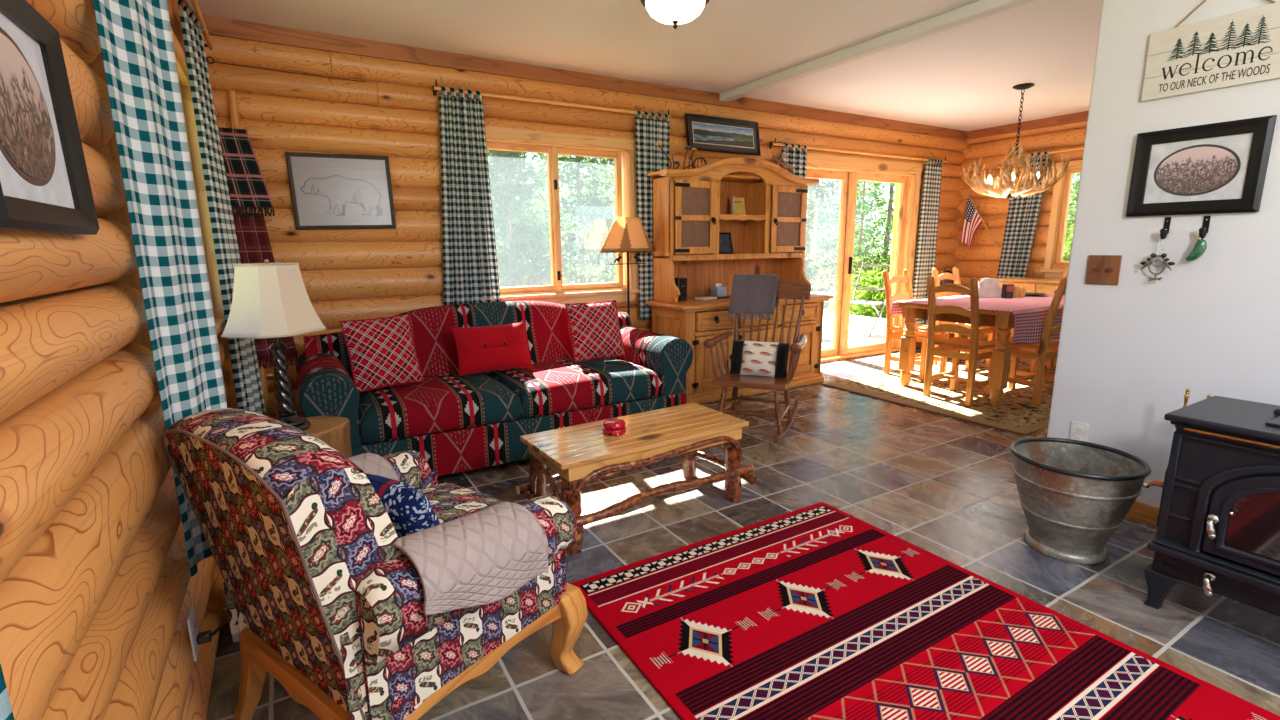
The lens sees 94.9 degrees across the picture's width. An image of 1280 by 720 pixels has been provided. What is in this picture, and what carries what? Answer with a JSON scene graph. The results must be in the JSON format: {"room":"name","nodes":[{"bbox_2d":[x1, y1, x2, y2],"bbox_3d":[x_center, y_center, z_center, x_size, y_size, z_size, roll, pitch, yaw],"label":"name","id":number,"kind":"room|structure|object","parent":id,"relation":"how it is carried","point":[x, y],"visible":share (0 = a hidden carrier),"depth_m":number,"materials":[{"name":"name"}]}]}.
{"room":"cabin living room","nodes":[
{"label":"cabin living room","id":0,"kind":"room"},
{"bbox_2d":[0,0,237,719],"bbox_3d":[-0.745,-0.056,0.432,0.251,2.490,7.110,-7,13,-30],"label":"wall","id":1,"kind":"structure","parent":0,"point":[98,590],"depth_m":1.01,"materials":[{"name":"brown wood"}]},
{"bbox_2d":[0,663,13,719],"bbox_3d":[-0.494,-0.076,0.296,0.050,2.136,0.371,-7,13,-30],"label":"curtain","id":2,"kind":"object","parent":1,"relation":"hanging from","point":[6,713],"visible":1,"depth_m":0.51,"materials":[{"name":"teal fabric"}]},
{"bbox_2d":[0,0,98,234],"bbox_3d":[-0.857,-0.350,0.818,0.026,0.335,0.420,-8,13,-30],"label":"framed picture","id":3,"kind":"object","parent":1,"relation":"attached to","point":[45,186],"visible":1,"depth_m":0.86,"materials":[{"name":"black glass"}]},
{"bbox_2d":[87,28,225,350],"bbox_3d":[-1.841,-0.657,2.224,0.220,1.245,1.840,-7,13,-30],"label":"window","id":4,"kind":"structure","parent":1,"relation":"in","point":[110,149],"depth_m":2.90,"materials":[{"name":"brown wood"}]},
{"bbox_2d":[187,605,199,660],"bbox_3d":[-1.127,0.690,1.484,0.010,0.116,0.072,-7,13,-30],"label":"wall outlet","id":5,"kind":"object","parent":1,"relation":"attached to","point":[191,621],"visible":0.94,"depth_m":1.47,"materials":[{"name":"white plastic"}]},
{"bbox_2d":[191,0,212,49],"bbox_3d":[-1.685,-1.487,2.055,0.099,0.085,2.570,-7,13,-30],"label":"curtain rod","id":6,"kind":"object","parent":1,"relation":"attached to","point":[195,5],"visible":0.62,"depth_m":2.80,"materials":[{"name":"brown wood"}]},
{"bbox_2d":[93,0,226,576],"bbox_3d":[-1.160,-0.411,1.418,0.043,1.896,0.277,-3,11,-10],"label":"curtain","id":7,"kind":"object","parent":6,"relation":"hanging from","point":[135,36],"visible":0.77,"depth_m":1.43,"materials":[{"name":"teal fabric"}]},
{"bbox_2d":[178,0,266,415],"bbox_3d":[-2.040,-0.651,2.901,0.086,1.976,0.362,-5,12,-22],"label":"curtain","id":8,"kind":"object","parent":6,"relation":"hanging from","point":[243,356],"visible":0.91,"depth_m":2.83,"materials":[{"name":"fabric"}]},
{"bbox_2d":[197,621,229,644],"bbox_3d":[-1.083,0.814,1.622,0.035,0.283,0.244,2,11,14],"label":"power cord","id":9,"kind":"object","parent":1,"relation":"attached to","point":[203,637],"visible":0.47,"depth_m":1.49,"materials":[{"name":"black plastic"}]},
{"bbox_2d":[202,34,968,418],"bbox_3d":[0.648,-1.031,5.372,7.520,2.480,0.224,-7,13,-30],"label":"wall","id":10,"kind":"structure","parent":0,"point":[347,274],"depth_m":3.88,"materials":[{"name":"brown wood"}]},
{"bbox_2d":[206,56,364,81],"bbox_3d":[-2.052,-1.699,3.446,0.804,0.037,0.013,-8,13,-32],"label":"wire","id":11,"kind":"object","parent":10,"relation":"attached to","point":[209,56],"visible":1,"depth_m":3.40,"materials":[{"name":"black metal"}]},
{"bbox_2d":[285,152,395,229],"bbox_3d":[-1.863,-1.055,3.687,0.575,0.455,0.020,-8,12,-30],"label":"framed picture","id":12,"kind":"object","parent":10,"relation":"attached to","point":[329,191],"visible":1,"depth_m":3.68,"materials":[{"name":"white paper"}]},
{"bbox_2d":[433,79,670,117],"bbox_3d":[-0.561,-1.885,4.304,1.845,0.085,0.076,-7,13,-30],"label":"curtain rod","id":13,"kind":"object","parent":10,"relation":"attached to","point":[435,88],"visible":0.86,"depth_m":4.21,"materials":[{"name":"brown wood"}]},
{"bbox_2d":[439,86,500,304],"bbox_3d":[-1.190,-0.961,4.066,0.431,1.721,0.059,-7,13,-30],"label":"curtain","id":14,"kind":"object","parent":13,"relation":"hanging from","point":[470,267],"visible":0.84,"depth_m":4.04,"materials":[{"name":"black fabric"}]},
{"bbox_2d":[635,110,669,319],"bbox_3d":[0.101,-1.159,4.824,0.321,1.651,0.054,-7,13,-30],"label":"curtain","id":15,"kind":"object","parent":13,"relation":"hanging from","point":[650,158],"visible":0.6,"depth_m":4.75,"materials":[{"name":"black fabric"}]},
{"bbox_2d":[483,126,640,304],"bbox_3d":[-0.652,-1.067,4.540,1.390,1.285,0.255,-7,13,-30],"label":"window","id":16,"kind":"structure","parent":10,"relation":"in","point":[552,144],"depth_m":4.54,"materials":[{"name":"brown wood"}]},
{"bbox_2d":[193,15,967,139],"bbox_3d":[0.683,-2.240,5.054,7.440,0.098,0.042,-7,13,-30],"label":"trim","id":17,"kind":"structure","parent":10,"relation":"attached to","point":[216,26],"depth_m":4.12,"materials":[{"name":"brown wood"}]},
{"bbox_2d":[685,113,760,155],"bbox_3d":[0.732,-1.945,5.083,0.790,0.294,0.068,-7,13,-30],"label":"framed picture","id":18,"kind":"object","parent":10,"relation":"attached to","point":[704,133],"visible":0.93,"depth_m":5.08,"materials":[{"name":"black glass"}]},
{"bbox_2d":[770,138,946,163],"bbox_3d":[2.331,-2.120,6.017,2.630,0.085,0.076,-7,13,-30],"label":"curtain rod","id":19,"kind":"object","parent":10,"relation":"attached to","point":[775,143],"visible":0.89,"depth_m":5.87,"materials":[{"name":"brown wood"}]},
{"bbox_2d":[781,143,806,177],"bbox_3d":[1.454,-1.005,5.673,0.321,2.056,0.050,-7,13,-30],"label":"curtain","id":20,"kind":"object","parent":19,"relation":"hanging from","point":[797,159],"visible":0.1,"depth_m":5.51,"materials":[{"name":"black fabric"}]},
{"bbox_2d":[912,158,942,336],"bbox_3d":[3.287,-1.232,6.734,0.382,2.056,0.063,-7,13,-30],"label":"curtain","id":21,"kind":"object","parent":19,"relation":"hanging from","point":[925,260],"visible":0.81,"depth_m":6.67,"materials":[{"name":"black fabric"}]},
{"bbox_2d":[806,153,921,362],"bbox_3d":[2.276,-1.064,6.337,1.890,2.100,0.224,-7,13,-30],"label":"door","id":22,"kind":"structure","parent":10,"relation":"in","point":[906,176],"depth_m":6.37,"materials":[{"name":"brown wood"}]},
{"bbox_2d":[186,0,1102,130],"bbox_3d":[2.466,-1.790,2.107,7.670,0.120,7.400,-7,13,-30],"label":"ceiling","id":23,"kind":"structure","parent":0,"point":[963,77],"depth_m":3.76,"materials":[{"name":"paint"}]},
{"bbox_2d":[640,0,708,28],"bbox_3d":[0.176,-1.763,2.932,0.360,0.202,0.360,-7,13,-30],"label":"ceiling light","id":24,"kind":"object","parent":23,"relation":"attached to","point":[670,12],"visible":1,"depth_m":2.88,"materials":[{"name":"white glass"}]},
{"bbox_2d":[719,0,1035,101],"bbox_3d":[2.523,-1.690,2.071,0.090,0.066,7.048,-7,13,-30],"label":"beam","id":25,"kind":"structure","parent":23,"relation":"attached to","point":[980,9],"depth_m":3.67,"materials":[{"name":"white paint"}]},
{"bbox_2d":[962,83,1071,199],"bbox_3d":[3.196,-1.828,4.962,0.781,0.915,0.793,-7,13,-30],"label":"antler chandelier","id":26,"kind":"object","parent":23,"relation":"hanging from","point":[1010,182],"visible":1,"depth_m":4.91,"materials":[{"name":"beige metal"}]},
{"bbox_2d":[206,345,1279,719],"bbox_3d":[2.493,0.783,2.611,7.670,0.100,7.400,-7,13,-30],"label":"floor","id":27,"kind":"structure","parent":0,"point":[945,486],"depth_m":2.56,"materials":[{"name":"tile"}]},
{"bbox_2d":[228,90,273,416],"bbox_3d":[-2.265,-0.462,3.450,0.269,2.123,0.175,-7,13,-30],"label":"blanket ladder","id":28,"kind":"object","parent":27,"relation":"on","point":[234,118],"visible":0.15,"depth_m":3.38,"materials":[{"name":"brown wood"}]},
{"bbox_2d":[218,127,274,215],"bbox_3d":[-2.230,-1.052,3.296,0.258,0.482,0.163,-7,13,-30],"label":"throw blanket","id":29,"kind":"object","parent":28,"relation":"hanging from","point":[247,187],"visible":0.76,"depth_m":3.29,"materials":[{"name":"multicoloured fabric"}]},
{"bbox_2d":[233,213,297,368],"bbox_3d":[-2.179,-0.401,3.402,0.258,0.881,0.186,-7,13,-30],"label":"throw blanket","id":30,"kind":"object","parent":28,"relation":"hanging from","point":[254,245],"visible":0.42,"depth_m":3.37,"materials":[{"name":"red fabric"}]},
{"bbox_2d":[304,416,351,457],"bbox_3d":[-1.424,0.528,2.564,0.337,0.500,0.336,-7,13,-30],"label":"table","id":31,"kind":"object","parent":27,"relation":"on","point":[334,431],"visible":0.23,"depth_m":2.52,"materials":[{"name":"brown wood"}]},
{"bbox_2d":[221,259,326,430],"bbox_3d":[-1.484,-0.056,2.406,0.328,0.705,0.328,2,11,14],"label":"table lamp","id":32,"kind":"object","parent":31,"relation":"on","point":[270,300],"visible":0.98,"depth_m":2.27,"materials":[{"name":"beige fabric"}]},
{"bbox_2d":[161,408,587,719],"bbox_3d":[-0.655,0.510,1.574,0.796,0.898,0.779,7,14,35],"label":"armchair","id":33,"kind":"object","parent":27,"relation":"on","point":[321,599],"visible":0.84,"depth_m":1.24,"materials":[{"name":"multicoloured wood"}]},
{"bbox_2d":[283,453,398,499],"bbox_3d":[-0.927,0.379,1.728,0.210,0.188,0.359,7,14,35],"label":"cover","id":34,"kind":"object","parent":33,"relation":"on","point":[370,463],"visible":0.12,"depth_m":1.79,"materials":[{"name":"beige fabric"}]},
{"bbox_2d":[365,473,439,537],"bbox_3d":[-0.624,0.388,1.491,0.306,0.199,0.133,7,14,35],"label":"throw pillow","id":35,"kind":"object","parent":33,"relation":"on","point":[409,510],"visible":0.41,"depth_m":1.41,"materials":[{"name":"blue fabric"}]},
{"bbox_2d":[421,482,503,523],"bbox_3d":[-0.597,0.498,1.654,0.524,0.120,0.525,7,14,35],"label":"seat cushion","id":36,"kind":"object","parent":33,"relation":"on","point":[449,501],"depth_m":1.77,"materials":[{"name":"multicoloured fabric"}]},
{"bbox_2d":[394,502,548,614],"bbox_3d":[-0.402,0.446,1.358,0.210,0.188,0.359,7,14,35],"label":"cover","id":37,"kind":"object","parent":33,"relation":"on","point":[483,557],"visible":0.91,"depth_m":1.30,"materials":[{"name":"beige fabric"}]},
{"bbox_2d":[296,301,692,476],"bbox_3d":[-0.858,0.104,3.715,2.254,0.878,1.005,-7,13,-30],"label":"sofa","id":38,"kind":"object","parent":27,"relation":"on","point":[456,423],"visible":0.75,"depth_m":3.41,"materials":[{"name":"multicoloured fabric"}]},
{"bbox_2d":[340,314,423,391],"bbox_3d":[-1.421,-0.044,3.247,0.364,0.382,0.201,-10,15,-40],"label":"throw pillow","id":39,"kind":"object","parent":38,"relation":"on","point":[381,351],"visible":0.98,"depth_m":3.19,"materials":[{"name":"red fabric"}]},
{"bbox_2d":[358,373,521,443],"bbox_3d":[-1.198,0.229,3.378,0.821,0.190,0.745,-7,13,-30],"label":"seat cushion","id":40,"kind":"object","parent":38,"relation":"on","point":[443,404],"depth_m":3.11,"materials":[{"name":"red fabric"}]},
{"bbox_2d":[451,322,532,375],"bbox_3d":[-0.909,-0.074,3.635,0.465,0.281,0.166,-7,13,-30],"label":"throw pillow","id":41,"kind":"object","parent":38,"relation":"on","point":[496,347],"visible":1,"depth_m":3.58,"materials":[{"name":"red fabric"}]},
{"bbox_2d":[487,357,664,417],"bbox_3d":[-0.435,0.133,3.824,0.941,0.190,0.745,-7,13,-30],"label":"seat cushion","id":42,"kind":"object","parent":38,"relation":"on","point":[554,387],"depth_m":3.58,"materials":[{"name":"fabric"}]},
{"bbox_2d":[565,300,625,361],"bbox_3d":[-0.300,-0.203,4.002,0.390,0.385,0.185,-7,13,-30],"label":"throw pillow","id":43,"kind":"object","parent":38,"relation":"on","point":[595,330],"visible":1,"depth_m":3.94,"materials":[{"name":"red fabric"}]},
{"bbox_2d":[599,217,654,315],"bbox_3d":[-0.093,-0.409,4.779,0.501,1.462,0.217,-7,13,-30],"label":"floor lamp","id":44,"kind":"object","parent":27,"relation":"on","point":[626,234],"visible":0.92,"depth_m":4.59,"materials":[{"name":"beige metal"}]},
{"bbox_2d":[516,403,756,554],"bbox_3d":[-0.006,0.521,2.791,1.048,0.407,0.542,-8,13,-32],"label":"coffee table","id":45,"kind":"object","parent":27,"relation":"on","point":[577,452],"visible":0.84,"depth_m":2.64,"materials":[{"name":"brown wood"}]},
{"bbox_2d":[603,419,625,435],"bbox_3d":[-0.117,0.306,2.683,0.110,0.058,0.110,-7,13,-30],"label":"tin","id":46,"kind":"object","parent":45,"relation":"on","point":[612,427],"visible":1,"depth_m":2.65,"materials":[{"name":"red paint"}]},
{"bbox_2d":[646,158,833,403],"bbox_3d":[0.881,-0.703,5.003,1.630,1.931,0.554,-7,13,-30],"label":"hutch","id":47,"kind":"object","parent":27,"relation":"on","point":[691,207],"visible":0.75,"depth_m":4.90,"materials":[{"name":"brown wood"}]},
{"bbox_2d":[674,277,686,300],"bbox_3d":[0.322,-0.587,4.858,0.090,0.185,0.126,-7,13,-30],"label":"speaker","id":48,"kind":"object","parent":47,"relation":"on","point":[681,283],"visible":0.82,"depth_m":4.80},
{"bbox_2d":[679,279,686,296],"bbox_3d":[0.352,-0.587,4.806,0.076,0.145,0.004,-7,13,-30],"label":"grille","id":49,"kind":"object","parent":48,"relation":"attached to","point":[682,282],"depth_m":4.80,"materials":[{"name":"black metal"}]},
{"bbox_2d":[655,142,706,170],"bbox_3d":[0.336,-1.602,4.678,0.511,0.215,0.110,-7,13,-30],"label":"wire sculpture","id":50,"kind":"object","parent":47,"relation":"on","point":[658,143],"visible":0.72,"depth_m":4.70,"materials":[{"name":"black metal"}]},
{"bbox_2d":[710,283,726,296],"bbox_3d":[0.683,-0.608,5.112,0.100,0.121,0.100,-7,13,-30],"label":"tissue box","id":51,"kind":"object","parent":47,"relation":"on","point":[718,290],"visible":0.91,"depth_m":5.08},
{"bbox_2d":[719,232,732,253],"bbox_3d":[0.728,-1.012,5.090,0.170,0.185,0.061,-7,13,-30],"label":"photo frame","id":52,"kind":"object","parent":47,"relation":"on","point":[725,241],"visible":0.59,"depth_m":5.10,"materials":[{"name":"black paint"}]},
{"bbox_2d":[730,196,745,214],"bbox_3d":[0.846,-1.321,5.070,0.170,0.166,0.070,-7,13,-30],"label":"booklet","id":53,"kind":"object","parent":47,"relation":"on","point":[737,204],"visible":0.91,"depth_m":5.08,"materials":[{"name":"yellow paper"}]},
{"bbox_2d":[646,293,833,311],"bbox_3d":[0.884,-0.507,5.040,1.630,0.050,0.550,-7,13,-30],"label":"countertop","id":54,"kind":"structure","parent":47,"relation":"on","point":[690,305],"depth_m":4.67,"materials":[{"name":"brown wood"}]},
{"bbox_2d":[703,279,810,442],"bbox_3d":[0.795,-0.020,3.934,0.626,1.000,0.822,4,12,23],"label":"rocking chair","id":55,"kind":"object","parent":27,"relation":"on","point":[787,289],"visible":0.7,"depth_m":3.97,"materials":[{"name":"brown wood"}]},
{"bbox_2d":[728,274,779,320],"bbox_3d":[0.814,-0.449,4.185,0.314,0.312,0.235,4,12,23],"label":"throw blanket","id":56,"kind":"object","parent":55,"relation":"on","point":[753,294],"visible":0.99,"depth_m":4.17,"materials":[{"name":"grey fabric"}]},
{"bbox_2d":[730,340,789,376],"bbox_3d":[0.804,-0.009,3.956,0.382,0.224,0.140,4,12,23],"label":"throw pillow","id":57,"kind":"object","parent":55,"relation":"on","point":[770,359],"visible":0.99,"depth_m":3.91,"materials":[{"name":"fabric"}]},
{"bbox_2d":[569,502,1279,719],"bbox_3d":[0.841,0.931,1.651,1.348,0.010,2.072,-7,13,-30],"label":"area rug","id":58,"kind":"object","parent":27,"relation":"on","point":[818,611],"visible":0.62,"depth_m":1.86,"materials":[{"name":"red carpet"}]},
{"bbox_2d":[821,359,1054,434],"bbox_3d":[3.055,0.228,5.129,2.320,0.009,1.710,-7,13,-30],"label":"dining rug","id":59,"kind":"object","parent":27,"relation":"on","point":[1017,414],"visible":0.44,"depth_m":4.76,"materials":[{"name":"brown carpet"}]},
{"bbox_2d":[883,269,948,379],"bbox_3d":[2.594,-0.352,5.549,0.392,0.978,0.497,-8,13,-33],"label":"dining chair","id":60,"kind":"object","parent":59,"relation":"on","point":[920,330],"visible":0.69,"depth_m":5.55,"materials":[{"name":"brown wood"}]},
{"bbox_2d":[898,303,1013,405],"bbox_3d":[3.158,-0.151,5.131,1.640,0.732,0.930,-7,13,-30],"label":"dining table","id":61,"kind":"object","parent":59,"relation":"on","point":[1003,322],"visible":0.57,"depth_m":4.49,"materials":[{"name":"brown wood"}]},
{"bbox_2d":[890,292,1064,345],"bbox_3d":[3.159,-0.389,5.085,1.686,0.269,1.027,-7,13,-30],"label":"tablecloth","id":62,"kind":"object","parent":61,"relation":"on","point":[1030,313],"visible":0.54,"depth_m":4.56,"materials":[{"name":"red fabric"}]},
{"bbox_2d":[978,278,1000,297],"bbox_3d":[3.104,-0.645,5.237,0.200,0.173,0.068,0,11,4],"label":"napkin holder","id":63,"kind":"object","parent":62,"relation":"on","point":[987,287],"visible":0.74,"depth_m":5.21,"materials":[{"name":"white plastic"}]},
{"bbox_2d":[1001,284,1014,297],"bbox_3d":[3.228,-0.604,5.153,0.068,0.120,0.069,-1,11,-1],"label":"candle jar","id":64,"kind":"object","parent":62,"relation":"on","point":[1007,289],"visible":1,"depth_m":5.13,"materials":[{"name":"glass"}]},
{"bbox_2d":[923,276,995,405],"bbox_3d":[2.552,-0.174,4.641,0.497,0.978,0.392,-7,13,-30],"label":"dining chair","id":65,"kind":"object","parent":59,"relation":"on","point":[978,349],"visible":0.92,"depth_m":4.56,"materials":[{"name":"brown wood"}]},
{"bbox_2d":[932,267,995,370],"bbox_3d":[3.247,-0.431,5.919,0.392,0.978,0.497,-7,13,-28],"label":"dining chair","id":66,"kind":"object","parent":59,"relation":"on","point":[955,276],"visible":0.4,"depth_m":5.93,"materials":[{"name":"brown wood"}]},
{"bbox_2d":[986,277,1066,404],"bbox_3d":[3.132,-0.180,4.641,0.392,0.978,0.497,-7,13,-30],"label":"dining chair","id":67,"kind":"object","parent":59,"relation":"on","point":[1045,349],"visible":0.41,"depth_m":4.50,"materials":[{"name":"brown wood"}]},
{"bbox_2d":[1030,268,1067,372],"bbox_3d":[4.020,-0.354,5.483,0.497,0.978,0.392,-8,13,-32],"label":"dining chair","id":68,"kind":"object","parent":59,"relation":"on","point":[1050,363],"visible":0.02,"depth_m":5.64,"materials":[{"name":"brown wood"}]},
{"bbox_2d":[994,277,1060,366],"bbox_3d":[4.180,-0.406,6.113,0.416,0.855,0.820,-7,13,-30],"label":"base cabinet","id":69,"kind":"object","parent":27,"relation":"on","point":[1032,285],"visible":0.11,"depth_m":6.00,"materials":[{"name":"brown wood"}]},
{"bbox_2d":[1010,437,1150,563],"bbox_3d":[1.755,0.578,2.394,0.456,0.402,0.456,-7,13,-30],"label":"tub","id":70,"kind":"object","parent":27,"relation":"on","point":[1074,495],"visible":1,"depth_m":2.30,"materials":[{"name":"metal"}]},
{"bbox_2d":[1142,396,1279,616],"bbox_3d":[2.078,0.540,1.760,0.473,0.712,0.888,-7,13,-30],"label":"wood stove","id":71,"kind":"object","parent":27,"relation":"on","point":[1218,530],"visible":1,"depth_m":1.83,"materials":[{"name":"black metal"}]},
{"bbox_2d":[948,121,1086,340],"bbox_3d":[5.733,-0.864,4.214,0.225,2.490,7.110,-7,13,-30],"label":"wall","id":72,"kind":"structure","parent":0,"point":[982,260],"depth_m":6.67,"materials":[{"name":"brown wood"}]},
{"bbox_2d":[961,193,997,248],"bbox_3d":[3.921,-1.604,6.761,0.080,0.651,0.421,-7,13,-30],"label":"flag","id":73,"kind":"object","parent":72,"relation":"attached to","point":[973,220],"visible":1,"depth_m":6.86,"materials":[{"name":"multicoloured fabric"}]},
{"bbox_2d":[967,111,1088,139],"bbox_3d":[5.660,-2.068,3.906,0.042,0.098,7.050,-7,13,-30],"label":"trim","id":74,"kind":"structure","parent":72,"relation":"attached to","point":[1080,116],"depth_m":6.29,"materials":[{"name":"brown wood"}]},
{"bbox_2d":[1028,147,1083,155],"bbox_3d":[4.533,-2.101,5.723,0.076,0.085,1.680,-7,13,-30],"label":"curtain rod","id":75,"kind":"object","parent":72,"relation":"attached to","point":[1079,148],"visible":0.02,"depth_m":6.01,"materials":[{"name":"brown wood"}]},
{"bbox_2d":[997,151,1049,281],"bbox_3d":[4.166,-1.498,6.408,0.061,1.446,0.402,-7,13,-30],"label":"curtain","id":76,"kind":"object","parent":75,"relation":"hanging from","point":[1023,212],"visible":0.64,"depth_m":6.43,"materials":[{"name":"black fabric"}]},
{"bbox_2d":[1040,160,1081,278],"bbox_3d":[4.746,-1.377,5.746,0.255,1.200,1.290,-7,13,-30],"label":"window","id":77,"kind":"structure","parent":72,"relation":"in","point":[1058,215],"depth_m":6.19,"materials":[{"name":"brown wood"}]},
{"bbox_2d":[1047,0,1279,525],"bbox_3d":[3.164,-0.247,1.037,0.154,2.512,4.185,-7,13,-30],"label":"wall","id":78,"kind":"structure","parent":0,"point":[1130,351],"depth_m":2.52,"materials":[{"name":"white paint"}]},
{"bbox_2d":[1069,421,1088,441],"bbox_3d":[2.113,0.357,2.829,0.010,0.116,0.072,-7,13,-30],"label":"wall outlet","id":79,"kind":"object","parent":78,"relation":"attached to","point":[1078,431],"visible":0.77,"depth_m":2.82,"materials":[{"name":"white plastic"}]},
{"bbox_2d":[1085,255,1121,284],"bbox_3d":[2.104,-0.409,2.670,0.021,0.132,0.128,-7,13,-30],"label":"switch plate","id":80,"kind":"object","parent":78,"relation":"attached to","point":[1101,269],"visible":1,"depth_m":2.67,"materials":[{"name":"brown wood"}]},
{"bbox_2d":[1160,217,1170,238],"bbox_3d":[2.197,-0.551,2.458,0.050,0.092,0.020,-7,13,-30],"label":"wall hook","id":81,"kind":"object","parent":78,"relation":"attached to","point":[1163,232],"visible":1,"depth_m":2.46,"materials":[{"name":"black metal"}]},
{"bbox_2d":[1140,239,1174,280],"bbox_3d":[2.191,-0.424,2.484,0.020,0.181,0.118,-7,13,-30],"label":"ornament","id":82,"kind":"object","parent":81,"relation":"hanging from","point":[1153,255],"visible":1,"depth_m":2.48,"materials":[{"name":"metal"}]},
{"bbox_2d":[1126,115,1276,216],"bbox_3d":[2.234,-0.764,2.365,0.026,0.345,0.412,-7,13,-30],"label":"framed picture","id":83,"kind":"object","parent":78,"relation":"attached to","point":[1221,167],"visible":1,"depth_m":2.35,"materials":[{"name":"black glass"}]},
{"bbox_2d":[1199,216,1210,238],"bbox_3d":[2.261,-0.531,2.354,0.050,0.092,0.020,-7,13,-30],"label":"wall hook","id":84,"kind":"object","parent":78,"relation":"attached to","point":[1203,231],"visible":1,"depth_m":2.35,"materials":[{"name":"black metal"}]},
{"bbox_2d":[1185,234,1206,261],"bbox_3d":[2.250,-0.454,2.372,0.038,0.113,0.059,-7,13,-30],"label":"ornament","id":85,"kind":"object","parent":84,"relation":"hanging from","point":[1200,247],"visible":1,"depth_m":2.36,"materials":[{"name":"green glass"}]},
{"bbox_2d":[1141,0,1279,101],"bbox_3d":[2.235,-1.254,2.263,0.021,0.395,0.442,-7,13,-30],"label":"welcome sign","id":86,"kind":"object","parent":78,"relation":"attached to","point":[1233,49],"visible":1,"depth_m":2.28,"materials":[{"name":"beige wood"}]},
{"label":"outside","id":87,"kind":"structure","parent":0,"visible":0},
{"bbox_2d":[530,251,1063,318],"bbox_3d":[-5.044,-5.624,37.356,150.000,0.200,150.000,-7,13,-30],"label":"ground","id":88,"kind":"structure","parent":87,"point":[827,303],"depth_m":18.58,"materials":[{"name":"green plant"}]},
{"bbox_2d":[487,149,546,286],"bbox_3d":[-3.305,-5.479,12.897,3.542,8.869,3.262,-11,15,-43],"label":"pine tree","id":89,"kind":"object","parent":88,"relation":"on","point":[521,209],"visible":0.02,"depth_m":13.43,"materials":[{"name":"green plant"}]},
{"bbox_2d":[487,149,591,286],"bbox_3d":[-2.014,-2.781,8.929,2.795,5.080,2.993,0,11,4],"label":"pine tree","id":90,"kind":"object","parent":88,"relation":"on","point":[528,233],"visible":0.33,"depth_m":8.66,"materials":[{"name":"green plant"}]},
{"bbox_2d":[499,152,615,284],"bbox_3d":[-1.076,-4.074,11.847,3.838,6.513,3.583,-4,12,-17],"label":"pine tree","id":91,"kind":"object","parent":88,"relation":"on","point":[588,200],"visible":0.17,"depth_m":11.73,"materials":[{"name":"green plant"}]},
{"bbox_2d":[562,158,615,283],"bbox_3d":[-1.054,-4.141,15.507,3.070,5.210,2.866,5,12,25],"label":"pine tree","id":92,"kind":"object","parent":88,"relation":"on","point":[584,160],"visible":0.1,"depth_m":15.30,"materials":[{"name":"green plant"}]},
{"bbox_2d":[804,178,870,292],"bbox_3d":[4.284,-4.208,14.731,3.046,5.536,3.262,4,12,23],"label":"pine tree","id":93,"kind":"object","parent":88,"relation":"on","point":[812,206],"visible":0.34,"depth_m":14.71,"materials":[{"name":"green plant"}]},
{"bbox_2d":[811,180,884,277],"bbox_3d":[7.981,-5.897,22.347,3.225,5.862,3.454,4,12,21],"label":"pine tree","id":94,"kind":"object","parent":88,"relation":"on","point":[859,204],"visible":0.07,"depth_m":22.10,"materials":[{"name":"green plant"}]},
{"bbox_2d":[822,314,885,348],"bbox_3d":[1.896,-0.217,8.175,5.700,0.220,2.880,-7,13,-30],"label":"patio slab","id":95,"kind":"object","parent":88,"relation":"on","point":[857,337],"depth_m":8.58,"materials":[{"name":"concrete"}]},
{"bbox_2d":[850,261,889,335],"bbox_3d":[3.232,-0.890,8.378,0.662,1.015,0.570,-10,14,-40],"label":"patio chair","id":96,"kind":"object","parent":95,"relation":"on","point":[873,303],"visible":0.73,"depth_m":8.44,"materials":[{"name":"metal"}]},
{"bbox_2d":[823,258,889,318],"bbox_3d":[4.407,-1.192,11.029,2.371,1.437,2.097,-7,13,-30],"label":"shrub","id":97,"kind":"object","parent":88,"relation":"on","point":[870,295],"visible":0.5,"depth_m":10.98,"materials":[{"name":"green plant"}]},
{"bbox_2d":[826,181,894,311],"bbox_3d":[4.813,-3.163,12.384,1.515,4.312,1.667,2,11,11],"label":"pine tree","id":98,"kind":"object","parent":88,"relation":"on","point":[858,253],"visible":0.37,"depth_m":12.34,"materials":[{"name":"green plant"}]},
{"bbox_2d":[832,181,895,276],"bbox_3d":[6.741,-5.374,16.211,2.524,7.188,2.778,8,14,37],"label":"pine tree","id":99,"kind":"object","parent":88,"relation":"on","point":[886,238],"visible":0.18,"depth_m":16.37,"materials":[{"name":"green plant"}]},
{"bbox_2d":[1062,221,1073,261],"bbox_3d":[9.134,-1.911,12.523,1.935,2.047,2.062,2,11,14],"label":"shrub","id":100,"kind":"object","parent":88,"relation":"on","point":[1066,256],"visible":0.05,"depth_m":12.23,"materials":[{"name":"green plant"}]},
{"bbox_2d":[1063,173,1080,258],"bbox_3d":[13.418,-4.156,18.122,2.150,3.908,2.303,3,11,15],"label":"pine tree","id":101,"kind":"object","parent":88,"relation":"on","point":[1077,174],"visible":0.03,"depth_m":17.83,"materials":[{"name":"green plant"}]},
{"bbox_2d":[1064,173,1080,249],"bbox_3d":[10.818,-3.350,14.866,1.389,3.594,1.262,0,11,2],"label":"pine tree","id":102,"kind":"object","parent":88,"relation":"on","point":[1078,180],"visible":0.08,"depth_m":14.72,"materials":[{"name":"green plant"}]},
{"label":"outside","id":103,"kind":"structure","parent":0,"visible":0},
{"bbox_2d":[495,159,891,253],"bbox_3d":[-51.071,-57.724,224.738,510.000,34.610,150.000,-7,13,-30],"label":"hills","id":104,"kind":"structure","parent":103,"point":[536,164],"depth_m":179.45,"materials":[{"name":"green plant"}]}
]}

